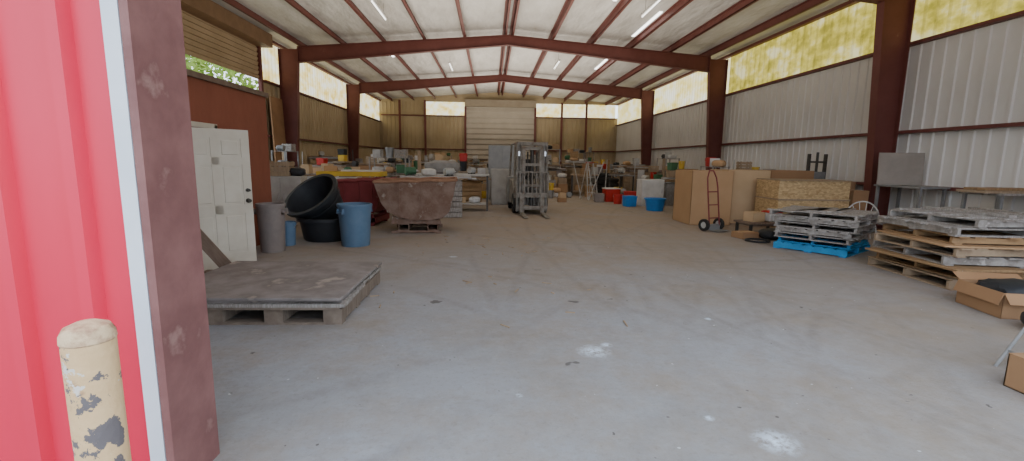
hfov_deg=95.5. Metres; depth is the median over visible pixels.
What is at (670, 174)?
wooden crate
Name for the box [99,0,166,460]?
trim
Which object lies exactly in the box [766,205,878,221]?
wooden pallet
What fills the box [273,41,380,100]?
beam
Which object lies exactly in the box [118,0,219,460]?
door frame
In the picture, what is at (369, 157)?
shelving unit
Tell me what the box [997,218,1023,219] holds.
board
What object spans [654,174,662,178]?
storage tote
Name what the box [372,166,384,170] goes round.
sack
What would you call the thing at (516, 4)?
purlin
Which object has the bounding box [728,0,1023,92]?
window
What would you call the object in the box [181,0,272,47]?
trim
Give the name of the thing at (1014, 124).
beam
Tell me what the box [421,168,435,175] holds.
sack
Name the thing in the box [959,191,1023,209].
bench
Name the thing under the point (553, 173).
wooden crate
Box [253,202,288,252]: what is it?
trash can
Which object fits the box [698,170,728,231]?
hand truck
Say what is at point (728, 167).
shelving unit
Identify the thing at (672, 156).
sack
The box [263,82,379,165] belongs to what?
wall
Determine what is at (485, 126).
door
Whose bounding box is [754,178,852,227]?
crate
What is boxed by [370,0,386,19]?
fluorescent light
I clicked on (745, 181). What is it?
cardboard box
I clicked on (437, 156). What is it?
cardboard box
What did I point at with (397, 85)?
rafter
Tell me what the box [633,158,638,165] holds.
cardboard box
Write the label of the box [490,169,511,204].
appliance
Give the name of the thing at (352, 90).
steel column
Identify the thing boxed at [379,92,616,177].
wall
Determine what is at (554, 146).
wooden crate
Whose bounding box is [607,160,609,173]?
board
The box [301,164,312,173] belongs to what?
cardboard box
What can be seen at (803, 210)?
board
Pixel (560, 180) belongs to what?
wooden crate
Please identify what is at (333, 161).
board
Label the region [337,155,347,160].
storage tote
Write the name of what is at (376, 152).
cardboard box
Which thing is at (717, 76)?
steel column
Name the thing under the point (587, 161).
metal pipe
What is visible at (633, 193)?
storage tote
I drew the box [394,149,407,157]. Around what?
wooden crate
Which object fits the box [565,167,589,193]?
wooden crate
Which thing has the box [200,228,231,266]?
plank
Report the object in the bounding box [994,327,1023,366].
folding chair
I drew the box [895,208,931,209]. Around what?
board
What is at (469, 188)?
wooden crate
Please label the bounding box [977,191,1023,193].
board
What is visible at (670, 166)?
storage tote
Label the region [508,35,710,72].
rafter
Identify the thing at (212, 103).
wall
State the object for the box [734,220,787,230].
bench
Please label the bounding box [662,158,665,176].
board
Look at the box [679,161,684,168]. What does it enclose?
bucket
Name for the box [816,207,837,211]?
board
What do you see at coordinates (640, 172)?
cardboard box
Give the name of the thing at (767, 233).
sack
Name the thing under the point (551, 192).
bucket
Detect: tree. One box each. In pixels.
[185,54,214,76]
[186,56,257,89]
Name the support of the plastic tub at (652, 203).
on the floor
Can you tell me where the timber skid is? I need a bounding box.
[207,271,379,324]
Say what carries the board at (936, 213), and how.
on the wooden pallet at (932, 217)
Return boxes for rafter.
[297,35,507,62]
[359,74,502,93]
[503,74,642,99]
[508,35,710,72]
[850,0,884,3]
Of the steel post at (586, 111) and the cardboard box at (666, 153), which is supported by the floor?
the steel post at (586, 111)
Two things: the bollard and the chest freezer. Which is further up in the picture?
the chest freezer
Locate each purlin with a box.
[222,0,391,100]
[285,0,413,99]
[344,0,435,98]
[401,0,456,97]
[455,0,477,95]
[497,0,510,94]
[501,0,519,94]
[522,0,574,96]
[543,0,631,98]
[563,0,692,100]
[584,0,758,103]
[605,0,828,105]
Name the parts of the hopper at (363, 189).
plate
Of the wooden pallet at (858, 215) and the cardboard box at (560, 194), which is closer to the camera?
the wooden pallet at (858, 215)
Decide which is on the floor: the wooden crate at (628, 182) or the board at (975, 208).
the wooden crate at (628, 182)
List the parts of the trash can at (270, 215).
handle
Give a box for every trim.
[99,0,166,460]
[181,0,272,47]
[187,69,268,97]
[191,121,216,128]
[257,46,263,91]
[464,106,536,154]
[465,99,535,107]
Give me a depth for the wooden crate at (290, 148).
16.50 m
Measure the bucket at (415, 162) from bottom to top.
0.340 m
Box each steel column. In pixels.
[277,48,299,167]
[346,84,359,160]
[641,91,654,165]
[706,59,728,169]
[864,0,915,229]
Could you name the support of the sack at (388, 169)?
on the shelving unit at (369, 157)
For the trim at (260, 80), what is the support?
attached to the wall at (320, 121)
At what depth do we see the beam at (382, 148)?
35.61 m
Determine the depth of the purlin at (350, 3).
16.83 m
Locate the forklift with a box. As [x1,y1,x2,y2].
[506,142,549,217]
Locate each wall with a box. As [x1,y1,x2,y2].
[0,0,149,460]
[187,76,271,245]
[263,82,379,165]
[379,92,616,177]
[615,16,1023,230]
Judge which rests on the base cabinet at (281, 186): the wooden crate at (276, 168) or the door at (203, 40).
the wooden crate at (276, 168)
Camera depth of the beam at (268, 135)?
23.72 m
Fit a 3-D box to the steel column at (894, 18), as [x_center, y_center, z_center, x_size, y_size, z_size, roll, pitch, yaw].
[8.786,-2.866,10.999,0.790,5.745,0.260,0,9,-3]
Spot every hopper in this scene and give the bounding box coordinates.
[337,177,396,225]
[372,177,457,233]
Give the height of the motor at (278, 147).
0.200 m
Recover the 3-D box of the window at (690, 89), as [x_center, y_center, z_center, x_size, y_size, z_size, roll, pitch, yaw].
[8.573,-7.716,27.593,0.030,1.580,17.150,0,9,-3]
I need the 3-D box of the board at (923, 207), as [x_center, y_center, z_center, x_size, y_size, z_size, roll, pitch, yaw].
[6.357,-0.263,6.524,0.100,0.030,1.200,0,9,-4]
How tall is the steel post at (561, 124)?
5.950 m
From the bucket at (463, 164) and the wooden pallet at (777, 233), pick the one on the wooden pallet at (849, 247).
the wooden pallet at (777, 233)
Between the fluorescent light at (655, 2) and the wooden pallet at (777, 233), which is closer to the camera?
the wooden pallet at (777, 233)
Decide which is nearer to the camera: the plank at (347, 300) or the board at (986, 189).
the plank at (347, 300)
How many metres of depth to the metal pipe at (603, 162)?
18.47 m
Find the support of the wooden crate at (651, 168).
on the bucket at (651, 173)
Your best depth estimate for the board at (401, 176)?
12.49 m
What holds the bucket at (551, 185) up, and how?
on the bucket at (551, 192)
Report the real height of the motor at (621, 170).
0.228 m
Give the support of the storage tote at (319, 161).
on the board
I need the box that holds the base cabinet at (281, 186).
[270,176,306,201]
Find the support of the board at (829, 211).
on the wooden pallet at (858, 215)
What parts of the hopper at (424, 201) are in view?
plate, rocker plate, rail, rail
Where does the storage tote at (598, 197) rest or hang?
on the floor
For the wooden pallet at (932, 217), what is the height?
0.110 m
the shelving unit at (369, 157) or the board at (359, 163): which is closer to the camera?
the shelving unit at (369, 157)
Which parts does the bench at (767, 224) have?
leg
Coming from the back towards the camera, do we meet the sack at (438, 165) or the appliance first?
the appliance
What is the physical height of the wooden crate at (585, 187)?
0.270 m
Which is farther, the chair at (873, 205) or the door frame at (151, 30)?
the chair at (873, 205)
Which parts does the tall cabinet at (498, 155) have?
door, door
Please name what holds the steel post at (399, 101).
on the floor
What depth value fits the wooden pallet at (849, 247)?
8.36 m
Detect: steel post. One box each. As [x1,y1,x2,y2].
[398,100,401,149]
[424,100,426,154]
[560,103,562,167]
[584,103,587,158]
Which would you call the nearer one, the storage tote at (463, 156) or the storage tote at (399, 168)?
the storage tote at (399, 168)
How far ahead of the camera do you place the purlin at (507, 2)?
17.89 m
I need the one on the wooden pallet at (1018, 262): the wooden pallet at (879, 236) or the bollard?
the wooden pallet at (879, 236)
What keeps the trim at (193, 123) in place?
attached to the wall at (212, 103)
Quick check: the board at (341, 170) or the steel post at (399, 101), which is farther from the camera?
the steel post at (399, 101)
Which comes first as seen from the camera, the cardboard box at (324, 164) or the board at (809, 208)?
the board at (809, 208)
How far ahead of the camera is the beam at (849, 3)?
15.68 m
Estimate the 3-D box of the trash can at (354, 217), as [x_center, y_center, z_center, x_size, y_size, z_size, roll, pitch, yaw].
[-2.819,-0.110,8.360,0.609,0.750,0.609,-1,9,-15]
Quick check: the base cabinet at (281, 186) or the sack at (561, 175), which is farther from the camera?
the sack at (561, 175)
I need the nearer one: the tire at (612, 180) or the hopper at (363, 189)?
the hopper at (363, 189)
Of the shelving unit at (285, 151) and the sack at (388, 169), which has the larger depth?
the shelving unit at (285, 151)
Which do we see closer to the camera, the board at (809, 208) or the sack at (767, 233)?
the board at (809, 208)
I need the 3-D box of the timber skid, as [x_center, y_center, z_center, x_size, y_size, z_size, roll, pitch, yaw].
[-2.507,0.681,5.072,1.750,0.174,1.560,0,9,-3]
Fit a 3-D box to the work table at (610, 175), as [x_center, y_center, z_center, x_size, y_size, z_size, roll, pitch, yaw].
[4.711,-1.903,20.126,0.700,1.001,1.250,-1,9,-11]
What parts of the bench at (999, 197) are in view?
leg, leg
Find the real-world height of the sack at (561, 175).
0.204 m
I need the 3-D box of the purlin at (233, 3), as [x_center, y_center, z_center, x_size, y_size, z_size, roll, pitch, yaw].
[-8.286,-7.294,18.137,0.170,0.210,34.450,0,9,-3]
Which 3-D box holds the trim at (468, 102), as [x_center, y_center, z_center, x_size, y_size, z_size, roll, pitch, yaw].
[-0.865,-9.623,35.291,5.400,0.500,0.470,0,9,-3]
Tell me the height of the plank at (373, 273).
0.032 m
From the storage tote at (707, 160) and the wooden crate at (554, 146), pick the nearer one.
the storage tote at (707, 160)
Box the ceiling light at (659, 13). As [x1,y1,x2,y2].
[632,12,661,36]
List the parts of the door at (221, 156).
raised panel, raised panel, raised panel, raised panel, raised panel, raised panel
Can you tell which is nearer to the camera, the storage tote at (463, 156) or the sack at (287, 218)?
the sack at (287, 218)
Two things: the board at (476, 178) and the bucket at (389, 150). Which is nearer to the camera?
the bucket at (389, 150)
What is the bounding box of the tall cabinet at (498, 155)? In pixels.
[488,145,513,199]
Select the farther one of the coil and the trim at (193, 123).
the coil
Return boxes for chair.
[848,201,877,238]
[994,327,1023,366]
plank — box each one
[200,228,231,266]
[207,297,351,307]
[347,289,358,298]
[355,283,364,290]
[369,271,375,278]
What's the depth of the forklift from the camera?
13.42 m
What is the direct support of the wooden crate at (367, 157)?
on the board at (359, 163)
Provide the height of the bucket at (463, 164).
0.340 m
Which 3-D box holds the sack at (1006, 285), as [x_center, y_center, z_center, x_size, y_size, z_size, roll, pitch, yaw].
[5.431,0.689,5.024,0.568,0.331,0.512,2,9,9]
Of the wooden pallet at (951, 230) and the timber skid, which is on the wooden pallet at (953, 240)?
the wooden pallet at (951, 230)
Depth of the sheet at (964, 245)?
6.00 m
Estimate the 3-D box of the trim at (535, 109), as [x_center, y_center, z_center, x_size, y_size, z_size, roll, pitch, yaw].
[-0.914,-6.657,35.904,5.500,5.550,0.200,0,9,-3]
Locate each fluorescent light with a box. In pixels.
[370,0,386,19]
[640,0,660,16]
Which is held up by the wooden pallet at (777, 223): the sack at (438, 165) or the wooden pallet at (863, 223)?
the wooden pallet at (863, 223)
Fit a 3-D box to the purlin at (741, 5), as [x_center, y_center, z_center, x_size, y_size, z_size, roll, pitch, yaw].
[6.379,-7.312,18.798,0.170,0.210,34.450,0,9,-3]
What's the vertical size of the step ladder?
1.520 m
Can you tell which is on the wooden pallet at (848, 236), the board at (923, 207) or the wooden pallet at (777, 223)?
the wooden pallet at (777, 223)
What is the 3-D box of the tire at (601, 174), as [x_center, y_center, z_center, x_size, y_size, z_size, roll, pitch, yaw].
[4.516,-2.754,23.077,0.660,0.200,0.660,0,9,-3]
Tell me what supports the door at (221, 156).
in the wall at (212, 103)
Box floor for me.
[209,194,1023,460]
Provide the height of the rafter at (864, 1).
1.229 m
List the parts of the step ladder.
rail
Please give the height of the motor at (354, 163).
0.204 m
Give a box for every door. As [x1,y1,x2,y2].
[181,10,258,78]
[192,127,256,270]
[466,107,533,167]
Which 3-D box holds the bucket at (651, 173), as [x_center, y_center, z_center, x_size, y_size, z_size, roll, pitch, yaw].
[6.136,-2.371,20.194,0.276,0.340,0.283,4,9,22]
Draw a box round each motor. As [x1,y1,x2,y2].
[276,145,285,150]
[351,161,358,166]
[404,167,417,175]
[443,168,455,175]
[467,167,475,173]
[566,192,571,197]
[618,168,625,172]
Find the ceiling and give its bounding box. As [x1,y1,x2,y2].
[212,0,848,103]
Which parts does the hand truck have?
frame, toe plate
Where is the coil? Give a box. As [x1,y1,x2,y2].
[745,238,770,242]
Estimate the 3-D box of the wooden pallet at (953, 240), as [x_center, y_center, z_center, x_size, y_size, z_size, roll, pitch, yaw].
[6.614,0.057,6.505,1.800,0.110,1.435,2,9,6]
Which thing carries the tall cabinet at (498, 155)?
on the floor
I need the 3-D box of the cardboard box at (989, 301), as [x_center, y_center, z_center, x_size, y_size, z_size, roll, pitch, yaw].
[5.455,0.715,5.039,0.799,0.337,0.795,2,9,9]
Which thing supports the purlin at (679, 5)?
on the rafter at (700, 63)
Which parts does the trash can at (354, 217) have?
handle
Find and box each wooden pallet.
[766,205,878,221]
[773,238,869,257]
[774,213,877,228]
[774,220,875,233]
[774,229,868,244]
[775,224,872,239]
[777,234,868,249]
[867,256,957,290]
[872,239,1023,268]
[873,232,1023,257]
[876,252,1023,279]
[877,215,1023,237]
[882,223,1023,245]
[887,209,1023,228]
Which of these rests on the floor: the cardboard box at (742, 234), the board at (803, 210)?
the cardboard box at (742, 234)
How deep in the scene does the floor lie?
3.71 m
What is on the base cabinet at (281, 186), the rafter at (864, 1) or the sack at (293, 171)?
the sack at (293, 171)
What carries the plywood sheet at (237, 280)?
on the plywood sheet at (356, 286)
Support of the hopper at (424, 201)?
on the floor
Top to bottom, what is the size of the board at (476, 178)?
0.050 m
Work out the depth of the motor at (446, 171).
12.67 m
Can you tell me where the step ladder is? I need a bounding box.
[579,162,597,199]
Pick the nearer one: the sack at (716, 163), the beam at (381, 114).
the sack at (716, 163)
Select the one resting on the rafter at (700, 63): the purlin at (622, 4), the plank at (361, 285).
the purlin at (622, 4)
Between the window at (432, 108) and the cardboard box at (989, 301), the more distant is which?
the window at (432, 108)
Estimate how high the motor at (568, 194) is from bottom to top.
0.239 m
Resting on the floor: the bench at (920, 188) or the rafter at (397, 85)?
the bench at (920, 188)
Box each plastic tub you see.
[285,174,343,219]
[296,216,340,242]
[644,197,665,210]
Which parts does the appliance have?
door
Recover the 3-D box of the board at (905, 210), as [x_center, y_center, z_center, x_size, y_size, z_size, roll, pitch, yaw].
[6.429,-0.283,6.838,1.259,0.018,0.090,1,9,-2]
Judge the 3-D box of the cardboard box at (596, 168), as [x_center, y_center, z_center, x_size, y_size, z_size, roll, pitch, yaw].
[3.758,-2.721,21.235,0.266,0.339,0.235,-1,9,-14]
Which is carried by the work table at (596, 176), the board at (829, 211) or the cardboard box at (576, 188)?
the cardboard box at (576, 188)
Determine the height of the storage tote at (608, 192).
0.540 m
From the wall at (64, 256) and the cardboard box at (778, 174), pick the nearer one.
the wall at (64, 256)
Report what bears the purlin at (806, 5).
on the rafter at (700, 63)
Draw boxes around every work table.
[316,171,386,209]
[415,173,488,210]
[570,174,597,195]
[608,174,634,193]
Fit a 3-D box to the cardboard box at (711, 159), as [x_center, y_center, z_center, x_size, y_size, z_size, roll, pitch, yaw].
[6.279,-2.105,14.397,0.286,0.260,0.236,4,9,21]
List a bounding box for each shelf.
[462,202,485,204]
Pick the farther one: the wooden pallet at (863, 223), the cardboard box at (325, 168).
the cardboard box at (325, 168)
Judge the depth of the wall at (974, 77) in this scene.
10.85 m
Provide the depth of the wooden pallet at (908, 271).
6.59 m
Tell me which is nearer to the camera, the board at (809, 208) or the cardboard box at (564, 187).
the board at (809, 208)
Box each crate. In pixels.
[269,161,294,175]
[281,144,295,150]
[366,156,376,162]
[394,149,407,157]
[445,180,461,216]
[462,181,481,204]
[547,170,558,179]
[552,144,559,148]
[557,178,566,183]
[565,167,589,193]
[570,151,577,156]
[580,168,589,174]
[584,185,592,191]
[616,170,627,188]
[624,172,649,190]
[648,166,658,171]
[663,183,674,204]
[666,170,675,177]
[736,161,751,169]
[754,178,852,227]
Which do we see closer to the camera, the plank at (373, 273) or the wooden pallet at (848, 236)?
the plank at (373, 273)
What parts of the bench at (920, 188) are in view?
leg, leg, leg, leg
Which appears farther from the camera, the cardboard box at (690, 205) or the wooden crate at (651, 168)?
the wooden crate at (651, 168)
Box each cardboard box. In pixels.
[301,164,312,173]
[312,168,337,176]
[321,163,333,167]
[323,166,336,170]
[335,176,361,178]
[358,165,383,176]
[372,149,382,157]
[435,154,442,159]
[478,168,487,173]
[556,183,567,192]
[557,197,566,201]
[558,192,565,197]
[574,185,580,190]
[590,167,597,174]
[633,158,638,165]
[637,170,644,178]
[665,152,671,158]
[673,170,733,224]
[709,158,719,166]
[710,169,770,222]
[731,230,759,238]
[743,211,765,221]
[770,170,813,178]
[849,190,868,210]
[850,181,855,189]
[953,271,1023,319]
[1003,353,1023,393]
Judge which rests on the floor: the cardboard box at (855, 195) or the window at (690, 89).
the cardboard box at (855, 195)
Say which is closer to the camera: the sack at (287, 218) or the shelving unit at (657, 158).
the sack at (287, 218)
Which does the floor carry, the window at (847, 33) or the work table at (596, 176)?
the work table at (596, 176)
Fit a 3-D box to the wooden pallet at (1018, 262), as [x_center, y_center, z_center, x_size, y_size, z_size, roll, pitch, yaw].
[6.553,0.308,6.580,1.850,0.130,1.552,2,9,6]
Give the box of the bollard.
[57,319,131,460]
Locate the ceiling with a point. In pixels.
(436, 19)
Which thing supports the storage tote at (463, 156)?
on the bucket at (463, 164)
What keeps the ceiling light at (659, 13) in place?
attached to the ceiling
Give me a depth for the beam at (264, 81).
22.57 m
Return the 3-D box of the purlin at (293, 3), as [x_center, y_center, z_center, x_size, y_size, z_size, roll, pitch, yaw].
[-6.686,-7.403,18.193,0.170,0.210,34.450,0,9,-3]
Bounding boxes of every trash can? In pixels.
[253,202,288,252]
[336,202,372,246]
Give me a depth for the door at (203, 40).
14.42 m
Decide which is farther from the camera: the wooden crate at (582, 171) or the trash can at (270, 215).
the wooden crate at (582, 171)
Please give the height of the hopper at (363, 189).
1.102 m
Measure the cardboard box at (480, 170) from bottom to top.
0.191 m
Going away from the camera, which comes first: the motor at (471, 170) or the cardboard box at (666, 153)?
the motor at (471, 170)
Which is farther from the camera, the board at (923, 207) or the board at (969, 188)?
the board at (969, 188)
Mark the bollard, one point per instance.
(88, 348)
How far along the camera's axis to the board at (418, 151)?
17.80 m
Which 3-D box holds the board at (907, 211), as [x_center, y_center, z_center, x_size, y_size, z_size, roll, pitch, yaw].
[6.431,-0.245,6.581,1.515,0.018,0.090,1,9,4]
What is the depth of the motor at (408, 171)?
12.62 m
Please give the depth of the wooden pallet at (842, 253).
8.31 m
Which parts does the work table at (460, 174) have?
leg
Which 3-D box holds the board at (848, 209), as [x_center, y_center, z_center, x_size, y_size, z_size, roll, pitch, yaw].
[6.162,-0.378,8.590,0.982,0.020,0.140,-7,12,-43]
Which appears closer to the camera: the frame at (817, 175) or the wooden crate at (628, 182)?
the frame at (817, 175)
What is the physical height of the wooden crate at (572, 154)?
0.270 m
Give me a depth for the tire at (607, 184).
21.42 m
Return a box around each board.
[333,161,351,162]
[341,170,381,171]
[359,163,387,164]
[400,175,470,177]
[417,150,420,172]
[472,178,490,179]
[563,162,597,163]
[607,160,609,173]
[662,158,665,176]
[784,208,825,211]
[797,208,831,211]
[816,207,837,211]
[825,208,851,212]
[836,208,855,212]
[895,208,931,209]
[905,210,940,210]
[907,211,958,212]
[922,206,1016,217]
[936,213,976,215]
[940,207,1023,216]
[950,216,1023,218]
[962,215,994,216]
[963,187,1002,189]
[968,207,1023,213]
[977,188,1023,190]
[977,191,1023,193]
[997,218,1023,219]
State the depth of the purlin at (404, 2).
17.16 m
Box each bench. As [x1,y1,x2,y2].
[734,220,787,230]
[872,184,950,231]
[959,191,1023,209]
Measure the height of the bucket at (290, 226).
0.420 m
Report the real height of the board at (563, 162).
0.050 m
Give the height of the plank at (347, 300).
0.032 m
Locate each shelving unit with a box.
[271,150,298,167]
[369,157,409,176]
[548,149,559,167]
[656,158,679,174]
[700,166,729,169]
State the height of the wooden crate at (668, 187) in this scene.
0.798 m
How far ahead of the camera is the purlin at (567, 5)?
17.48 m
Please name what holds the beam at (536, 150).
attached to the wall at (442, 132)
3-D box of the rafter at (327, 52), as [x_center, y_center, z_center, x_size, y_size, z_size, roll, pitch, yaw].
[-4.264,-7.169,18.363,8.221,1.229,0.220,0,9,-3]
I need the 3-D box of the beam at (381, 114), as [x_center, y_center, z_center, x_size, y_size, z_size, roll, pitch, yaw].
[-6.757,-8.736,35.295,6.240,0.080,0.180,0,9,-3]
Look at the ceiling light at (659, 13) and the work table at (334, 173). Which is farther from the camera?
the ceiling light at (659, 13)
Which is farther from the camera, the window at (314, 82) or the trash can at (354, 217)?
the window at (314, 82)
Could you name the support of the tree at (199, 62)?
on the ground
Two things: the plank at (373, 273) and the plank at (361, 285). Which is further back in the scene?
the plank at (373, 273)
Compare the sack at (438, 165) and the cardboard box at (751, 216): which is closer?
the cardboard box at (751, 216)
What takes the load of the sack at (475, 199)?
on the work table at (460, 174)
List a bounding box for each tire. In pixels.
[596,181,604,184]
[598,173,608,176]
[598,177,608,180]
[604,182,618,186]
[605,178,618,182]
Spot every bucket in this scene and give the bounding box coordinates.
[285,221,295,245]
[385,147,393,157]
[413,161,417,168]
[459,161,466,170]
[548,190,553,197]
[549,183,553,189]
[613,194,622,203]
[650,172,656,178]
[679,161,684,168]
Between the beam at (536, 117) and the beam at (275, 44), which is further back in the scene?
the beam at (536, 117)
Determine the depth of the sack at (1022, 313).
4.56 m
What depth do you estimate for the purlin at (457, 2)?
17.39 m
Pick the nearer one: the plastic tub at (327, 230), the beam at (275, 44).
the plastic tub at (327, 230)
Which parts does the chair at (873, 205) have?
backrest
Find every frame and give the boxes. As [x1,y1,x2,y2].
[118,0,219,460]
[806,152,827,178]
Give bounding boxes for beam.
[263,80,381,121]
[268,135,381,148]
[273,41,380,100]
[381,114,463,116]
[382,148,463,149]
[536,117,615,119]
[536,150,613,151]
[614,122,1023,151]
[615,10,1023,125]
[616,0,858,105]
[659,170,962,190]
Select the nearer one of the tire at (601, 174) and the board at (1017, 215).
the board at (1017, 215)
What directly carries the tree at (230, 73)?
on the ground
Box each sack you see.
[285,214,297,223]
[289,168,305,175]
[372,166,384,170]
[385,167,394,172]
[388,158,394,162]
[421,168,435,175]
[424,160,459,173]
[469,196,480,202]
[553,188,560,192]
[558,173,566,177]
[668,154,676,158]
[712,160,725,166]
[758,228,777,239]
[976,278,1023,293]
[1020,311,1023,323]
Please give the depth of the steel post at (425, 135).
35.32 m
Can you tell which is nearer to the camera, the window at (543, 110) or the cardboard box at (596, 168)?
the cardboard box at (596, 168)
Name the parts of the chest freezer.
door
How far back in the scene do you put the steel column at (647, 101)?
27.74 m
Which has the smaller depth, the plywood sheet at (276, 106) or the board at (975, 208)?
the board at (975, 208)
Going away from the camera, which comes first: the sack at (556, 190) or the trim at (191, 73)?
the trim at (191, 73)
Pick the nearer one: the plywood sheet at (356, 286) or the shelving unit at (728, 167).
the plywood sheet at (356, 286)
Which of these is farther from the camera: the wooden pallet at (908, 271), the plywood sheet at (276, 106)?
the plywood sheet at (276, 106)
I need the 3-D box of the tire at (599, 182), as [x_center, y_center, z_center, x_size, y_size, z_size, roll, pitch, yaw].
[4.511,-2.358,23.136,0.660,0.200,0.660,0,9,-3]
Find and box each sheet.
[204,261,381,300]
[207,286,356,302]
[269,96,285,161]
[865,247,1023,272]
[876,153,924,184]
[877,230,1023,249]
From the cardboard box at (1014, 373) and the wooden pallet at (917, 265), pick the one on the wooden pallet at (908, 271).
the wooden pallet at (917, 265)
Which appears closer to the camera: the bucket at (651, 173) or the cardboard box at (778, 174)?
the cardboard box at (778, 174)
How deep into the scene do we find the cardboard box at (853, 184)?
11.71 m
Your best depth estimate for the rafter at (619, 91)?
27.24 m
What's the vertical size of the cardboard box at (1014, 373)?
0.248 m
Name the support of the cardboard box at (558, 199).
on the floor
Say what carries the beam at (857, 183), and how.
attached to the wall at (974, 77)
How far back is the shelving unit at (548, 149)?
24.23 m
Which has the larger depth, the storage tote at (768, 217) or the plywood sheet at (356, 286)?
the storage tote at (768, 217)
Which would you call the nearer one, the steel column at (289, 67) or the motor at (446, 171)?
the motor at (446, 171)
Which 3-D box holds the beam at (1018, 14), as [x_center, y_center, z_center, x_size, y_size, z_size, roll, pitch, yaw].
[8.851,-5.587,19.221,0.160,0.070,34.150,0,9,-3]
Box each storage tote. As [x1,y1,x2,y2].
[316,158,327,164]
[337,149,347,154]
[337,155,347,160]
[396,165,406,172]
[459,153,467,160]
[593,193,604,201]
[602,187,620,201]
[622,195,637,206]
[623,191,635,195]
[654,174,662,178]
[667,163,677,169]
[705,157,709,166]
[761,210,782,221]
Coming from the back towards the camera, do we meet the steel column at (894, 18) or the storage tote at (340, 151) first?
the storage tote at (340, 151)
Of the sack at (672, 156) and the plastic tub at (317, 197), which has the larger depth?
the sack at (672, 156)
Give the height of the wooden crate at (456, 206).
1.010 m
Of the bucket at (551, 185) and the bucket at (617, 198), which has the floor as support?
the bucket at (617, 198)
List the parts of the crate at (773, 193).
panel, panel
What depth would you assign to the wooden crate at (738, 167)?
14.71 m
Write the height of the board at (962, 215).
0.018 m
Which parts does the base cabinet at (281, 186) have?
door, door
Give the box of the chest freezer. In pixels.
[636,179,664,205]
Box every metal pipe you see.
[573,161,581,199]
[587,161,593,199]
[588,162,603,199]
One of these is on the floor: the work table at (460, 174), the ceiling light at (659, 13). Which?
the work table at (460, 174)
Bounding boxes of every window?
[261,45,378,119]
[426,102,464,115]
[536,104,615,117]
[617,58,730,124]
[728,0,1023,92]
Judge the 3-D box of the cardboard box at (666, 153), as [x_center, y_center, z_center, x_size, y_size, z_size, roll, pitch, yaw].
[7.274,-3.489,21.645,0.288,0.294,0.241,3,9,17]
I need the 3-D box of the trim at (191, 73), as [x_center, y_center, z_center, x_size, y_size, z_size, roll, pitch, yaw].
[-6.416,-2.002,5.249,4.240,0.080,6.340,0,9,-3]
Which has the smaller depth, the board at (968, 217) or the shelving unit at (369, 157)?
the board at (968, 217)
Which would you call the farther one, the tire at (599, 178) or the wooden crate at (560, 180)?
the tire at (599, 178)
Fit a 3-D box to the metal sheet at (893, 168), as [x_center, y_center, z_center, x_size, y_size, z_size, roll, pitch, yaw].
[8.767,-1.390,10.496,0.850,0.719,0.102,3,9,17]
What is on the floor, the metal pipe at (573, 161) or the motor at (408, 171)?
the metal pipe at (573, 161)

